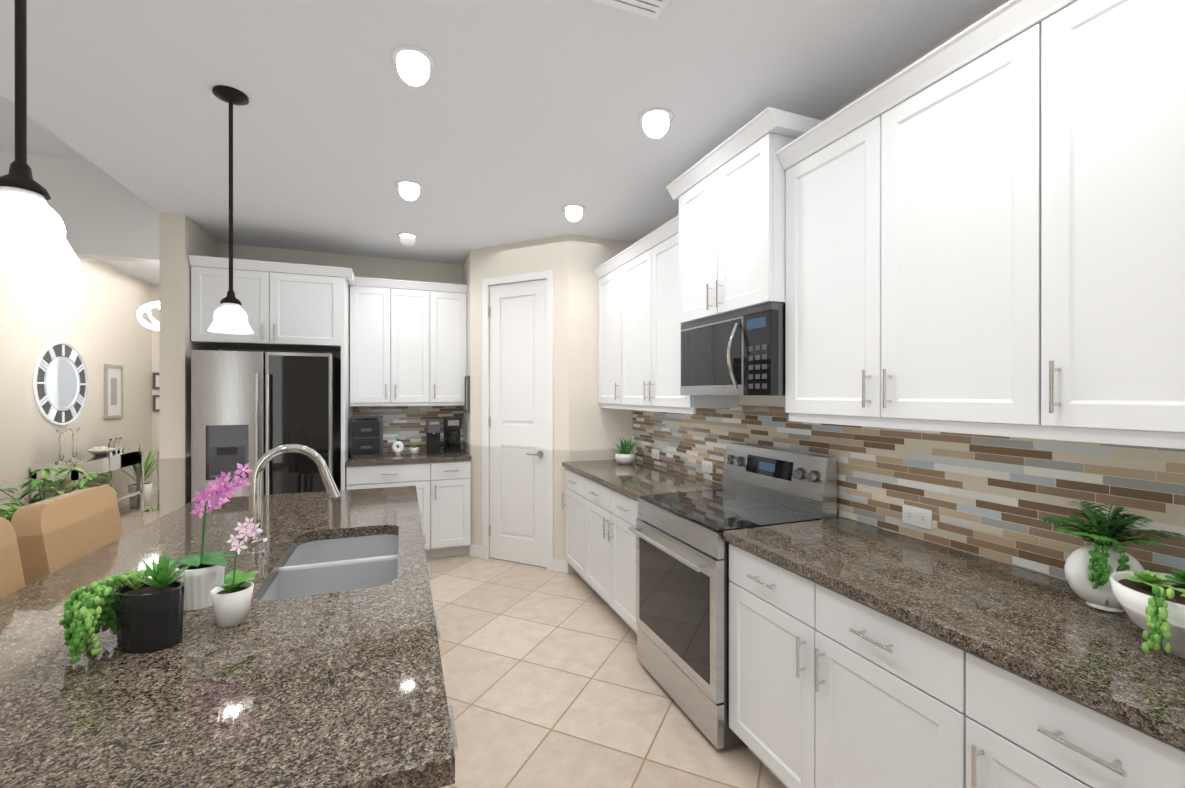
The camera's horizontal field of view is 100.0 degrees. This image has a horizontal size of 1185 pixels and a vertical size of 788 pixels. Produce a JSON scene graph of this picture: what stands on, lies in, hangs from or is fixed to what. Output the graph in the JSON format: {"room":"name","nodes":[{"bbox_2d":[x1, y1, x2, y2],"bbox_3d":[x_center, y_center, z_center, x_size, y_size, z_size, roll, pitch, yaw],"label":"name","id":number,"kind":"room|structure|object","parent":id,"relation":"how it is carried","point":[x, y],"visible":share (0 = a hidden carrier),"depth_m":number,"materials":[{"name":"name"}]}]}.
{"room":"kitchen","nodes":[
{"label":"kitchen","id":0,"kind":"room"},
{"bbox_2d":[0,258,151,521],"bbox_3d":[-4.423,-0.068,1.773,0.120,3.080,11.800,0,0,-21],"label":"wall","id":1,"kind":"structure","parent":0,"point":[86,309],"depth_m":5.55,"materials":[{"name":"beige paint"}]},
{"bbox_2d":[33,342,87,424],"bbox_3d":[-5.721,-0.111,5.376,0.022,0.890,0.890,0,0,-21],"label":"mirror","id":2,"kind":"object","parent":1,"relation":"attached to","point":[58,383],"visible":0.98,"depth_m":5.34,"materials":[{"name":"white"}]},
{"bbox_2d":[104,364,122,418],"bbox_3d":[-6.079,-0.032,6.321,0.024,0.680,0.400,0,0,-21],"label":"picture frame","id":3,"kind":"object","parent":1,"relation":"attached to","point":[113,391],"visible":1,"depth_m":6.31,"materials":[{"name":"grey"}]},
{"bbox_2d":[118,487,152,506],"bbox_3d":[-4.361,1.422,1.797,0.012,0.100,11.800,0,0,-21],"label":"baseboard","id":4,"kind":"structure","parent":1,"relation":"attached to","point":[126,501],"depth_m":6.56,"materials":[{"name":"white"}]},
{"bbox_2d":[0,151,158,263],"bbox_3d":[-3.995,-1.290,3.342,1.800,0.640,0.150,0,0,-21],"label":"wall","id":5,"kind":"structure","parent":0,"point":[99,213],"depth_m":3.47,"materials":[{"name":"white paint"}]},
{"bbox_2d":[0,94,159,284],"bbox_3d":[-3.637,-1.658,2.124,2.000,0.100,12.300,0,0,-21],"label":"ceiling","id":6,"kind":"structure","parent":0,"point":[42,140],"depth_m":3.24,"materials":[{"name":"white paint"}]},
{"bbox_2d":[137,301,159,330],"bbox_3d":[-4.716,-1.149,5.513,0.504,0.922,0.482,0,0,-21],"label":"light","id":7,"kind":"object","parent":6,"relation":"hanging from","point":[147,309],"visible":0.33,"depth_m":5.37,"materials":[{"name":"silver metal"}]},
{"bbox_2d":[152,284,159,486],"bbox_3d":[-5.652,-0.073,7.683,1.799,3.080,0.120,0,0,-21],"label":"wall","id":8,"kind":"structure","parent":0,"point":[156,365],"depth_m":7.32,"materials":[{"name":"beige paint"}]},
{"bbox_2d":[153,373,159,388],"bbox_3d":[-6.335,-0.193,7.343,0.240,0.240,0.024,0,0,-21],"label":"picture frame","id":9,"kind":"object","parent":8,"relation":"attached to","point":[156,380],"visible":0.35,"depth_m":7.31,"materials":[{"name":"grey"}]},
{"bbox_2d":[153,395,159,411],"bbox_3d":[-6.335,0.137,7.343,0.240,0.240,0.024,0,0,-21],"label":"picture frame","id":10,"kind":"object","parent":8,"relation":"attached to","point":[156,403],"visible":0.29,"depth_m":7.31,"materials":[{"name":"grey"}]},
{"bbox_2d":[159,213,218,516],"bbox_3d":[-3.185,0.080,3.958,0.150,2.780,0.720,0,0,-21],"label":"wall","id":11,"kind":"structure","parent":0,"point":[182,238],"depth_m":3.63,"materials":[{"name":"beige paint"}]},
{"bbox_2d":[219,243,462,451],"bbox_3d":[-1.770,0.079,4.947,3.500,2.780,0.120,0,0,-21],"label":"wall","id":12,"kind":"structure","parent":0,"point":[385,268],"depth_m":4.71,"materials":[{"name":"beige paint"}]},
{"bbox_2d":[190,263,279,349],"bbox_3d":[-2.886,-0.684,4.113,0.505,0.577,0.638,0,0,-21],"label":"upper cabinet","id":13,"kind":"object","parent":12,"relation":"attached to","point":[252,286],"depth_m":3.83,"materials":[{"name":"white wood"}]},
{"bbox_2d":[272,267,347,354],"bbox_3d":[-2.414,-0.684,4.293,0.507,0.577,0.638,0,0,-21],"label":"upper cabinet","id":14,"kind":"object","parent":12,"relation":"attached to","point":[310,308],"depth_m":4.02,"materials":[{"name":"white wood"}]},
{"bbox_2d":[348,275,391,402],"bbox_3d":[-2.043,-0.476,4.601,0.336,1.110,0.328,0,0,-21],"label":"upper cabinet","id":15,"kind":"object","parent":12,"relation":"attached to","point":[369,299],"depth_m":4.45,"materials":[{"name":"white wood"}]},
{"bbox_2d":[353,405,462,451],"bbox_3d":[-1.787,0.311,4.872,1.016,0.484,0.008,0,0,-21],"label":"backsplash","id":16,"kind":"structure","parent":12,"relation":"attached to","point":[406,425],"depth_m":4.86,"materials":[{"name":"tile"}]},
{"bbox_2d":[392,283,431,402],"bbox_3d":[-1.728,-0.447,4.721,0.338,1.052,0.328,0,0,-21],"label":"upper cabinet","id":17,"kind":"object","parent":12,"relation":"attached to","point":[394,342],"depth_m":4.58,"materials":[{"name":"white wood"}]},
{"bbox_2d":[432,287,466,402],"bbox_3d":[-1.414,-0.447,4.841,0.336,1.052,0.328,0,0,-21],"label":"upper cabinet","id":18,"kind":"object","parent":12,"relation":"attached to","point":[449,307],"depth_m":4.69,"materials":[{"name":"white wood"}]},
{"bbox_2d":[119,494,784,787],"bbox_3d":[-1.862,1.521,2.805,5.800,0.100,12.300,0,0,-21],"label":"floor","id":19,"kind":"structure","parent":0,"point":[550,681],"depth_m":2.44,"materials":[{"name":"tile"}]},
{"bbox_2d":[0,517,25,598],"bbox_3d":[-1.597,0.922,1.407,0.472,1.101,0.470,0,0,-21],"label":"bar chair","id":20,"kind":"object","parent":19,"relation":"on","point":[12,580],"visible":0.02,"depth_m":1.53,"materials":[{"name":"brown leather"}]},
{"bbox_2d":[0,467,116,522],"bbox_3d":[-4.910,1.075,4.388,0.985,0.788,1.018,0,0,-21],"label":"ficus plant","id":21,"kind":"object","parent":19,"relation":"on","point":[14,507],"visible":0.42,"depth_m":4.52,"materials":[{"name":"green plant"}]},
{"bbox_2d":[11,485,123,585],"bbox_3d":[-1.774,0.922,1.928,0.472,1.101,0.470,0,0,-21],"label":"bar chair","id":22,"kind":"object","parent":19,"relation":"on","point":[54,534],"visible":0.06,"depth_m":1.76,"materials":[{"name":"brown leather"}]},
{"bbox_2d":[31,450,141,510],"bbox_3d":[-5.615,1.089,5.600,0.340,0.760,1.360,0,0,-21],"label":"console table","id":23,"kind":"object","parent":19,"relation":"on","point":[108,463],"visible":0.52,"depth_m":5.55,"materials":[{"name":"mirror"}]},
{"bbox_2d":[55,428,80,463],"label":"candle holders","id":24,"kind":"object","parent":23,"relation":"on","point":[61,439],"depth_m":5.12,"materials":[{"name":"clear glass"}]},
{"bbox_2d":[87,437,123,455],"label":"bottles","id":25,"kind":"object","parent":23,"relation":"on","point":[116,446],"depth_m":5.77,"materials":[{"name":"clear glass"}]},
{"bbox_2d":[121,444,156,507],"bbox_3d":[-5.849,1.046,6.502,0.691,0.842,0.815,0,0,-21],"label":"grass plant","id":26,"kind":"object","parent":19,"relation":"on","point":[147,494],"visible":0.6,"depth_m":6.45,"materials":[{"name":"green plant"}]},
{"bbox_2d":[140,446,159,526],"bbox_3d":[-4.659,1.029,5.505,0.400,0.880,0.400,0,0,-21],"label":"side table","id":27,"kind":"object","parent":19,"relation":"on","point":[154,509],"visible":0.25,"depth_m":5.33,"materials":[{"name":"white"}]},
{"bbox_2d":[191,350,340,501],"bbox_3d":[-2.610,0.575,4.091,0.910,1.790,0.822,0,0,-21],"label":"fridge","id":28,"kind":"object","parent":19,"relation":"on","point":[252,407],"visible":0.56,"depth_m":3.77,"materials":[{"name":"silver metal"}]},
{"bbox_2d":[345,449,470,558],"bbox_3d":[-1.671,1.012,4.570,1.016,0.915,0.654,0,0,-21],"label":"base cabinet","id":29,"kind":"object","parent":19,"relation":"on","point":[441,482],"visible":0.67,"depth_m":4.38,"materials":[{"name":"white wood"}]},
{"bbox_2d":[351,416,382,457],"bbox_3d":[-2.014,0.379,4.450,0.250,0.350,0.335,0,0,-21],"label":"air fryer","id":30,"kind":"object","parent":29,"relation":"on","point":[366,436],"visible":1,"depth_m":4.32,"materials":[{"name":"grey plastic"}]},
{"bbox_2d":[392,436,403,454],"bbox_3d":[-1.794,0.464,4.568,0.119,0.178,0.103,0,0,-21],"label":"ring vase","id":31,"kind":"object","parent":29,"relation":"on","point":[397,451],"visible":1,"depth_m":4.54,"materials":[{"name":"white ceramic"}]},
{"bbox_2d":[410,442,417,453],"bbox_3d":[-1.653,0.499,4.574,0.105,0.109,0.105,0,0,-21],"label":"plant","id":32,"kind":"object","parent":29,"relation":"on","point":[414,448],"visible":1,"depth_m":4.56,"materials":[{"name":"green plant"}]},
{"bbox_2d":[426,419,440,454],"bbox_3d":[-1.496,0.396,4.676,0.124,0.315,0.303,0,0,-21],"label":"coffee maker","id":33,"kind":"object","parent":29,"relation":"on","point":[433,429],"visible":1,"depth_m":4.62,"materials":[{"name":"grey plastic"}]},
{"bbox_2d":[443,416,461,453],"bbox_3d":[-1.327,0.386,4.726,0.156,0.335,0.250,0,0,-21],"label":"drip coffee maker","id":34,"kind":"object","parent":29,"relation":"on","point":[452,425],"visible":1,"depth_m":4.66,"materials":[{"name":"grey plastic"}]},
{"bbox_2d":[416,492,457,787],"bbox_3d":[-0.991,1.035,1.743,0.810,0.875,2.386,0,0,-21],"label":"kitchen island","id":35,"kind":"object","parent":19,"relation":"on","point":[448,780],"depth_m":0.76,"materials":[{"name":"white"}]},
{"bbox_2d":[0,486,455,787],"bbox_3d":[-1.153,0.577,1.697,1.095,0.040,2.416,0,0,-21],"label":"island countertop","id":36,"kind":"structure","parent":35,"relation":"on","point":[333,687],"depth_m":0.96,"materials":[{"name":"stone"}]},
{"bbox_2d":[59,552,195,663],"bbox_3d":[-1.019,0.457,1.103,0.240,0.198,0.211,0,0,-21],"label":"potted plant","id":37,"kind":"object","parent":36,"relation":"on","point":[146,616],"visible":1,"depth_m":1.07,"materials":[{"name":"black ceramic"}]},
{"bbox_2d":[169,462,252,610],"bbox_3d":[-1.037,0.370,1.349,0.224,0.373,0.169,0,0,-21],"label":"orchid plant","id":38,"kind":"object","parent":36,"relation":"on","point":[203,577],"visible":0.96,"depth_m":1.31,"materials":[{"name":"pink plant"}]},
{"bbox_2d":[210,517,262,626],"bbox_3d":[-0.871,0.431,1.224,0.113,0.252,0.122,0,0,-21],"label":"orchid plant","id":39,"kind":"object","parent":36,"relation":"on","point":[231,598],"visible":1,"depth_m":1.21,"materials":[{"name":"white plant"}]},
{"bbox_2d":[244,444,343,555],"bbox_3d":[-1.045,0.368,1.732,0.292,0.379,0.144,0,0,-21],"label":"faucet","id":40,"kind":"object","parent":36,"relation":"on","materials":[{"name":"silver metal"}]},
{"bbox_2d":[268,528,391,595],"bbox_3d":[-0.874,0.693,1.731,0.378,0.228,0.738,0,0,-21],"label":"sink","id":41,"kind":"object","parent":36,"relation":"in","point":[349,559],"depth_m":1.76,"materials":[{"name":"silver metal"}]},
{"bbox_2d":[562,467,581,577],"bbox_3d":[0.149,1.032,3.957,0.618,0.876,0.477,0,0,-21],"label":"base cabinet","id":42,"kind":"object","parent":19,"relation":"on","point":[573,483],"depth_m":3.89,"materials":[{"name":"white wood"}]},
{"bbox_2d":[582,479,637,633],"bbox_3d":[0.404,1.033,3.287,0.618,0.876,0.956,0,0,-21],"label":"base cabinet","id":43,"kind":"object","parent":19,"relation":"on","point":[608,546],"depth_m":3.18,"materials":[{"name":"white wood"}]},
{"bbox_2d":[562,459,722,498],"bbox_3d":[0.304,0.573,3.504,0.636,0.036,1.434,0,0,-21],"label":"countertop","id":44,"kind":"structure","parent":43,"relation":"on","point":[637,479],"depth_m":3.27,"materials":[{"name":"stone"}]},
{"bbox_2d":[607,438,641,463],"bbox_3d":[0.263,0.443,3.990,0.335,0.222,0.334,0,0,-21],"label":"potted plant","id":45,"kind":"object","parent":44,"relation":"on","point":[624,455],"visible":1,"depth_m":3.92,"materials":[{"name":"white ceramic"}]},
{"bbox_2d":[628,442,836,749],"bbox_3d":[0.639,0.879,2.463,0.711,1.185,0.739,0,0,-21],"label":"range","id":46,"kind":"object","parent":19,"relation":"on","point":[682,584],"visible":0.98,"depth_m":2.30,"materials":[{"name":"silver metal"}]},
{"bbox_2d":[729,543,953,787],"bbox_3d":[1.005,1.035,1.713,0.618,0.876,0.912,0,0,-21],"label":"base cabinet","id":47,"kind":"object","parent":19,"relation":"on","point":[861,655],"depth_m":1.55,"materials":[{"name":"white wood"}]},
{"bbox_2d":[723,517,1184,750],"bbox_3d":[1.153,0.575,1.281,0.636,0.036,1.827,0,0,-21],"label":"countertop","id":48,"kind":"structure","parent":47,"relation":"on","point":[1033,626],"depth_m":1.28,"materials":[{"name":"stone"}]},
{"bbox_2d":[1040,501,1184,612],"bbox_3d":[1.332,0.423,1.303,0.259,0.266,0.249,0,0,-21],"label":"potted plant","id":49,"kind":"object","parent":48,"relation":"on","point":[1087,576],"visible":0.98,"depth_m":1.28,"materials":[{"name":"white ceramic"}]},
{"bbox_2d":[1110,567,1184,658],"bbox_3d":[1.280,0.457,1.036,0.298,0.200,0.302,0,0,-21],"label":"potted plant","id":50,"kind":"object","parent":48,"relation":"on","point":[1152,604],"visible":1,"depth_m":1.05,"materials":[{"name":"white ceramic"}]},
{"bbox_2d":[954,647,1184,787],"bbox_3d":[1.249,1.035,1.074,0.618,0.876,0.457,0,0,-21],"label":"base cabinet","id":51,"kind":"object","parent":19,"relation":"on","point":[1010,732],"depth_m":1.04,"materials":[{"name":"white wood"}]},
{"bbox_2d":[0,0,1001,264],"bbox_3d":[-0.225,-1.508,1.318,3.800,0.400,8.360,0,0,-21],"label":"ceiling","id":52,"kind":"structure","parent":0,"point":[510,122],"depth_m":2.20,"materials":[{"name":"white paint"}]},
{"bbox_2d":[0,0,81,265],"bbox_3d":[-1.114,-0.788,0.969,0.166,1.037,0.166,0,0,-21],"label":"pendant light","id":53,"kind":"object","parent":52,"relation":"hanging from","point":[31,232],"visible":1,"depth_m":0.96,"materials":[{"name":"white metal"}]},
{"bbox_2d":[207,85,253,333],"bbox_3d":[-1.579,-0.789,2.172,0.166,1.037,0.166,0,0,-21],"label":"pendant light","id":54,"kind":"object","parent":52,"relation":"hanging from","point":[230,318],"visible":1,"depth_m":2.16,"materials":[{"name":"brown metal"}]},
{"bbox_2d":[397,233,418,239],"bbox_3d":[-1.533,-1.307,4.127,0.169,0.005,0.169,0,0,-30],"label":"recessed light","id":55,"kind":"object","parent":52,"relation":"in","point":[408,236],"depth_m":4.13,"materials":[{"name":"white"}]},
{"bbox_2d":[395,180,423,191],"bbox_3d":[-1.151,-1.306,3.127,0.169,0.005,0.169,0,0,-30],"label":"recessed light","id":56,"kind":"object","parent":52,"relation":"in","point":[405,185],"depth_m":3.13,"materials":[{"name":"white"}]},
{"bbox_2d":[390,45,435,75],"bbox_3d":[-0.702,-1.305,1.950,0.169,0.005,0.169,0,0,30],"label":"recessed light","id":57,"kind":"object","parent":52,"relation":"in","point":[413,61],"depth_m":1.95,"materials":[{"name":"white"}]},
{"bbox_2d":[562,204,585,213],"bbox_3d":[-0.133,-1.306,3.516,0.169,0.005,0.169,0,0,-30],"label":"recessed light","id":58,"kind":"object","parent":52,"relation":"in","point":[571,208],"depth_m":3.52,"materials":[{"name":"white"}]},
{"bbox_2d":[592,0,668,19],"bbox_3d":[0.088,-1.297,1.535,0.380,0.019,0.260,0,0,-21],"label":"ceiling vent","id":59,"kind":"object","parent":52,"relation":"in","point":[652,9],"visible":0.97,"depth_m":1.66,"materials":[{"name":"white metal"}]},
{"bbox_2d":[638,107,673,127],"bbox_3d":[0.300,-1.305,2.354,0.169,0.005,0.169,0,0,-30],"label":"recessed light","id":60,"kind":"object","parent":52,"relation":"in","point":[652,117],"depth_m":2.35,"materials":[{"name":"white glass"}]},
{"bbox_2d":[463,234,632,559],"bbox_3d":[-0.480,0.079,4.674,1.282,2.780,1.309,0,0,-21],"label":"wall","id":61,"kind":"structure","parent":0,"point":[586,427],"depth_m":4.16,"materials":[{"name":"beige paint"}]},
{"bbox_2d":[465,376,469,412],"bbox_3d":[-1.167,0.004,4.637,0.024,0.340,0.220,0,0,-21],"label":"framed picture","id":62,"kind":"object","parent":61,"relation":"attached to","point":[467,394],"visible":1,"depth_m":4.54,"materials":[{"name":"grey"}]},
{"bbox_2d":[469,544,473,555],"bbox_3d":[-1.196,1.419,4.741,0.015,0.100,0.674,0,0,-21],"label":"baseboard","id":63,"kind":"structure","parent":61,"relation":"attached to","point":[471,549],"depth_m":4.52,"materials":[{"name":"white wood"}]},
{"bbox_2d":[482,270,552,570],"bbox_3d":[-0.656,0.220,4.302,0.730,2.500,0.015,0,0,26],"label":"door frame","id":64,"kind":"structure","parent":61,"relation":"attached to","point":[546,275],"depth_m":4.25,"materials":[{"name":"white wood"}]},
{"bbox_2d":[489,279,545,566],"bbox_3d":[-0.643,0.248,4.333,0.444,2.428,0.466,0,0,-21],"label":"pantry door","id":65,"kind":"structure","parent":61,"relation":"in","point":[517,426],"depth_m":4.32,"materials":[{"name":"white wood"}]},
{"bbox_2d":[633,0,1066,580],"bbox_3d":[1.322,0.082,1.921,0.120,2.780,7.980,0,0,-21],"label":"wall","id":66,"kind":"structure","parent":0,"point":[763,400],"depth_m":2.17,"materials":[{"name":"beige paint"}]},
{"bbox_2d":[596,264,619,407],"bbox_3d":[0.284,-0.447,4.007,0.328,1.052,0.477,0,0,-21],"label":"upper cabinet","id":67,"kind":"object","parent":66,"relation":"attached to","point":[608,282],"depth_m":3.96,"materials":[{"name":"white wood"}]},
{"bbox_2d":[620,244,647,407],"bbox_3d":[0.454,-0.446,3.560,0.328,1.052,0.479,0,0,-21],"label":"upper cabinet","id":68,"kind":"object","parent":66,"relation":"attached to","point":[634,268],"depth_m":3.53,"materials":[{"name":"white wood"}]},
{"bbox_2d":[648,228,737,411],"bbox_3d":[0.625,-0.446,3.113,0.328,1.052,0.478,0,0,-21],"label":"upper cabinet","id":69,"kind":"object","parent":66,"relation":"attached to","point":[663,334],"depth_m":3.11,"materials":[{"name":"white wood"}]},
{"bbox_2d":[676,168,714,327],"bbox_3d":[0.740,-0.758,2.699,0.408,0.727,0.373,0,0,-21],"label":"upper cabinet","id":70,"kind":"object","parent":66,"relation":"attached to","point":[694,219],"depth_m":2.65,"materials":[{"name":"white wood"}]},
{"bbox_2d":[712,124,823,315],"bbox_3d":[0.873,-0.758,2.351,0.408,0.727,0.372,0,0,-21],"label":"upper cabinet","id":71,"kind":"object","parent":66,"relation":"attached to","point":[748,182],"depth_m":2.22,"materials":[{"name":"white wood"}]},
{"bbox_2d":[680,302,784,395],"bbox_3d":[0.780,-0.192,2.516,0.463,0.396,0.739,0,0,-21],"label":"microwave","id":72,"kind":"object","parent":71,"relation":"attached to","point":[740,352],"visible":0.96,"depth_m":2.31,"materials":[{"name":"silver metal"}]},
{"bbox_2d":[784,108,871,419],"bbox_3d":[1.059,-0.445,1.977,0.328,1.052,0.456,0,0,-21],"label":"upper cabinet","id":73,"kind":"object","parent":66,"relation":"attached to","point":[828,185],"depth_m":1.91,"materials":[{"name":"white wood"}]},
{"bbox_2d":[633,406,1184,579],"bbox_3d":[1.065,0.313,2.416,0.008,0.484,4.011,0,0,-21],"label":"backsplash","id":74,"kind":"structure","parent":66,"relation":"attached to","point":[997,498],"depth_m":1.74,"materials":[{"name":"tile"}]},
{"bbox_2d":[652,449,658,459],"bbox_3d":[0.492,0.470,3.895,0.007,0.072,0.116,0,0,-21],"label":"electrical outlet","id":75,"kind":"object","parent":74,"relation":"attached to","point":[655,453],"visible":1,"depth_m":3.89,"materials":[{"name":"white plastic"}]},
{"bbox_2d":[702,460,712,472],"bbox_3d":[0.745,0.471,3.232,0.007,0.072,0.116,0,0,-21],"label":"electrical outlet","id":76,"kind":"object","parent":74,"relation":"attached to","point":[707,466],"visible":1,"depth_m":3.23,"materials":[{"name":"white plastic"}]},
{"bbox_2d":[902,504,931,529],"bbox_3d":[1.248,0.472,1.914,0.007,0.072,0.116,0,0,-21],"label":"electrical outlet","id":77,"kind":"object","parent":74,"relation":"attached to","point":[917,516],"visible":1,"depth_m":1.91,"materials":[{"name":"white plastic"}]},
{"bbox_2d":[872,16,1027,431],"bbox_3d":[1.221,-0.444,1.551,0.328,1.052,0.457,0,0,-21],"label":"upper cabinet","id":78,"kind":"object","parent":66,"relation":"attached to","point":[976,228],"depth_m":1.48,"materials":[{"name":"white wood"}]},
{"bbox_2d":[1028,0,1184,439],"bbox_3d":[1.384,-0.444,1.124,0.328,1.052,0.457,0,0,-21],"label":"upper cabinet","id":79,"kind":"object","parent":66,"relation":"attached to","point":[1106,78],"depth_m":1.16,"materials":[{"name":"white wood"}]}
]}

